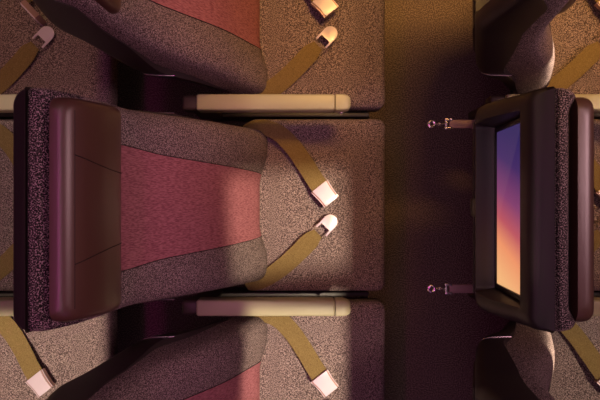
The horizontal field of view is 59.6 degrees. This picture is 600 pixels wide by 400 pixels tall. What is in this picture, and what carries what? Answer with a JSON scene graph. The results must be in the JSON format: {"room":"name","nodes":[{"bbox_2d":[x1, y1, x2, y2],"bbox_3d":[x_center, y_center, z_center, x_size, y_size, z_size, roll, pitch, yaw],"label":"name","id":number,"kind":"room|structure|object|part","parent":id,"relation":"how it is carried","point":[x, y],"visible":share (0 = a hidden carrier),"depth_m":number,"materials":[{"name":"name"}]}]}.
{"room":"aircraft cabin","nodes":[
{"label":"aircraft cabin","id":0,"kind":"room"},
{"bbox_2d":[0,0,599,399],"bbox_3d":[0.000,0.000,1.965,8.000,0.050,4.000,0,90,0],"label":"floor","id":1,"kind":"structure","parent":0,"point":[432,72],"depth_m":1.94,"materials":[{"name":"brown carpet"}]},
{"bbox_2d":[0,119,12,290],"bbox_3d":[-0.890,0.017,1.357,0.699,1.166,0.520,0,90,0],"label":"seat","id":2,"kind":"object","parent":1,"relation":"on","point":[6,125],"visible":0.16,"depth_m":1.48,"materials":[{"name":"grey fabric"}]},
{"bbox_2d":[0,291,12,315],"bbox_3d":[-0.833,0.276,1.487,0.500,0.336,0.048,0,90,0],"label":"armrest","id":3,"kind":"object","parent":2,"relation":"attached to","point":[6,303],"visible":0.02,"depth_m":1.32,"materials":[{"name":"beige plastic"}]},
{"bbox_2d":[0,0,120,105],"bbox_3d":[-0.890,-0.503,1.357,0.699,1.166,0.520,0,90,0],"label":"seat","id":4,"kind":"object","parent":1,"relation":"on","point":[34,52],"visible":0.66,"depth_m":1.48,"materials":[{"name":"grey fabric"}]},
{"bbox_2d":[0,94,16,118],"bbox_3d":[-0.833,-0.244,1.487,0.500,0.336,0.048,0,90,0],"label":"armrest","id":5,"kind":"object","parent":4,"relation":"attached to","point":[6,100],"visible":0.03,"depth_m":1.32,"materials":[{"name":"beige plastic"}]},
{"bbox_3d":[-0.737,-0.508,1.439,0.009,0.059,0.056,-43,90,0],"label":"buckle lid","id":6,"kind":"part","parent":4,"relation":"part of","materials":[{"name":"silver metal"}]},
{"bbox_2d":[0,296,120,399],"bbox_3d":[-0.890,0.536,1.357,0.699,1.166,0.520,0,90,0],"label":"seat","id":7,"kind":"object","parent":1,"relation":"on","point":[33,365],"visible":0.67,"depth_m":1.48,"materials":[{"name":"grey fabric"}]},
{"bbox_3d":[-0.713,0.504,1.435,0.059,0.007,0.056,-38,90,0],"label":"buckle lid","id":8,"kind":"part","parent":7,"relation":"part of","materials":[{"name":"silver metal"}]},
{"bbox_2d":[13,87,384,332],"bbox_3d":[-0.107,0.017,1.357,0.699,1.166,0.520,0,90,0],"label":"seat","id":9,"kind":"object","parent":1,"relation":"on","point":[115,207],"visible":1,"depth_m":1.11,"materials":[{"name":"grey fabric"}]},
{"bbox_3d":[-0.249,0.015,1.147,0.314,0.746,0.422,0,90,0],"label":"backrest","id":10,"kind":"part","parent":9,"relation":"part of","materials":[{"name":"fabric"}]},
{"bbox_2d":[182,287,368,315],"bbox_3d":[-0.050,0.276,1.487,0.500,0.336,0.048,0,90,0],"label":"armrest","id":11,"kind":"object","parent":9,"relation":"attached to","point":[208,303],"visible":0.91,"depth_m":1.32,"materials":[{"name":"beige plastic"}]},
{"bbox_2d":[251,119,384,290],"bbox_3d":[0.046,0.015,1.520,0.392,0.090,0.491,0,90,0],"label":"seat cushion","id":12,"kind":"object","parent":9,"relation":"on","point":[349,154],"depth_m":1.48,"materials":[{"name":"grey fabric"}]},
{"bbox_3d":[0.070,-0.016,1.435,0.059,0.007,0.056,-38,90,0],"label":"buckle lid","id":13,"kind":"part","parent":9,"relation":"part of","materials":[{"name":"silver metal"}]},
{"bbox_2d":[33,0,384,118],"bbox_3d":[-0.107,-0.503,1.357,0.699,1.166,0.520,0,90,0],"label":"seat","id":14,"kind":"object","parent":1,"relation":"on","point":[334,47],"visible":0.89,"depth_m":1.39,"materials":[{"name":"grey fabric"}]},
{"bbox_3d":[-0.327,-0.290,1.216,0.071,0.007,0.006,4,90,0],"label":"edge trim","id":15,"kind":"part","parent":14,"relation":"part of","materials":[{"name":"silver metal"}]},
{"bbox_3d":[-0.249,-0.505,1.147,0.314,0.746,0.422,0,90,0],"label":"backrest","id":16,"kind":"part","parent":14,"relation":"part of","materials":[{"name":"grey fabric"}]},
{"bbox_2d":[182,94,368,121],"bbox_3d":[-0.050,-0.244,1.487,0.500,0.336,0.048,0,90,0],"label":"armrest","id":17,"kind":"object","parent":14,"relation":"attached to","point":[216,107],"visible":0.91,"depth_m":1.32,"materials":[{"name":"beige plastic"}]},
{"bbox_2d":[260,0,384,111],"bbox_3d":[0.046,-0.505,1.520,0.392,0.090,0.491,0,90,0],"label":"seat cushion","id":18,"kind":"object","parent":14,"relation":"on","point":[353,65],"depth_m":1.48,"materials":[{"name":"fabric"}]},
{"bbox_3d":[0.070,-0.536,1.435,0.059,0.007,0.056,-38,90,0],"label":"buckle lid","id":19,"kind":"part","parent":14,"relation":"part of","materials":[{"name":"silver metal"}]},
{"bbox_2d":[46,296,384,399],"bbox_3d":[-0.107,0.536,1.357,0.699,1.166,0.520,0,90,0],"label":"seat","id":20,"kind":"object","parent":1,"relation":"on","point":[334,357],"visible":0.92,"depth_m":1.42,"materials":[{"name":"grey fabric"}]},
{"bbox_3d":[-0.327,0.319,1.216,0.071,0.007,0.006,-4,90,0],"label":"edge trim","id":21,"kind":"part","parent":20,"relation":"part of","materials":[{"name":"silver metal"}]},
{"bbox_3d":[-0.249,0.534,1.147,0.314,0.746,0.422,0,90,0],"label":"backrest","id":22,"kind":"part","parent":20,"relation":"part of","materials":[{"name":"grey fabric"}]},
{"bbox_2d":[260,298,384,399],"bbox_3d":[0.046,0.534,1.520,0.392,0.090,0.491,0,90,0],"label":"seat cushion","id":23,"kind":"object","parent":20,"relation":"on","point":[351,346],"depth_m":1.48,"materials":[{"name":"grey fabric"}]},
{"bbox_3d":[0.070,0.504,1.435,0.059,0.007,0.056,-38,90,0],"label":"buckle lid","id":24,"kind":"part","parent":20,"relation":"part of","materials":[{"name":"silver metal"}]},
{"bbox_2d":[427,87,599,332],"bbox_3d":[0.657,0.017,1.357,0.738,1.166,0.520,0,90,0],"label":"seat","id":25,"kind":"object","parent":1,"relation":"on","point":[535,202],"visible":1,"depth_m":0.80,"materials":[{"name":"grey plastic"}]},
{"bbox_3d":[0.374,0.201,1.185,0.074,0.008,0.019,0,90,0],"label":"bracket arm","id":26,"kind":"part","parent":25,"relation":"part of","materials":[{"name":"grey metal"}]},
{"bbox_3d":[0.374,-0.172,1.185,0.074,0.008,0.019,0,90,0],"label":"bracket arm","id":27,"kind":"part","parent":25,"relation":"part of","materials":[{"name":"grey metal"}]},
{"bbox_3d":[0.362,0.015,0.904,0.017,0.149,0.296,0,90,0],"label":"display frame","id":28,"kind":"part","parent":25,"relation":"part of","materials":[{"name":"black plastic"}]},
{"bbox_2d":[468,291,599,315],"bbox_3d":[0.733,0.276,1.487,0.500,0.336,0.048,0,90,0],"label":"armrest","id":29,"kind":"object","parent":25,"relation":"attached to","point":[596,312],"visible":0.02,"depth_m":1.32,"materials":[{"name":"beige plastic"}]},
{"bbox_3d":[0.533,0.015,1.147,0.314,0.746,0.422,0,90,0],"label":"backrest","id":30,"kind":"part","parent":25,"relation":"part of","materials":[{"name":"grey fabric"}]},
{"bbox_2d":[594,119,599,290],"bbox_3d":[0.829,0.015,1.520,0.392,0.090,0.491,0,90,0],"label":"seat cushion","id":31,"kind":"object","parent":25,"relation":"on","point":[596,121],"depth_m":1.48,"materials":[{"name":"grey fabric"}]},
{"bbox_2d":[473,0,599,93],"bbox_3d":[0.676,-0.503,1.357,0.700,1.166,0.520,0,90,0],"label":"seat","id":32,"kind":"object","parent":1,"relation":"on","point":[525,45],"visible":0.86,"depth_m":1.20,"materials":[{"name":"fabric"}]},
{"bbox_3d":[0.456,-0.290,1.216,0.071,0.007,0.006,4,90,0],"label":"edge trim","id":33,"kind":"part","parent":32,"relation":"part of","materials":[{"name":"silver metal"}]},
{"bbox_2d":[468,94,599,119],"bbox_3d":[0.733,-0.244,1.487,0.500,0.336,0.048,0,90,0],"label":"armrest","id":34,"kind":"object","parent":32,"relation":"attached to","point":[594,98],"visible":0.25,"depth_m":1.33,"materials":[{"name":"beige plastic"}]},
{"bbox_3d":[0.533,-0.505,1.147,0.314,0.746,0.422,0,90,0],"label":"backrest","id":35,"kind":"part","parent":32,"relation":"part of","materials":[{"name":"grey fabric"}]},
{"bbox_2d":[550,0,599,93],"bbox_3d":[0.829,-0.505,1.520,0.392,0.090,0.491,0,90,0],"label":"seat cushion","id":36,"kind":"object","parent":32,"relation":"on","point":[573,29],"depth_m":1.47,"materials":[{"name":"fabric"}]},
{"bbox_2d":[473,316,599,399],"bbox_3d":[0.676,0.536,1.357,0.700,1.166,0.520,0,90,0],"label":"seat","id":37,"kind":"object","parent":1,"relation":"on","point":[519,361],"visible":0.8,"depth_m":1.22,"materials":[{"name":"grey fabric"}]},
{"bbox_3d":[0.456,0.319,1.216,0.071,0.007,0.006,-4,90,0],"label":"edge trim","id":38,"kind":"part","parent":37,"relation":"part of","materials":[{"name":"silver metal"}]},
{"bbox_3d":[0.533,0.534,1.147,0.314,0.746,0.422,0,90,0],"label":"backrest","id":39,"kind":"part","parent":37,"relation":"part of","materials":[{"name":"grey fabric"}]},
{"bbox_2d":[549,316,599,399],"bbox_3d":[0.829,0.534,1.520,0.392,0.090,0.491,0,90,0],"label":"seat cushion","id":40,"kind":"object","parent":37,"relation":"on","point":[571,379],"depth_m":1.48,"materials":[{"name":"grey fabric"}]}
]}

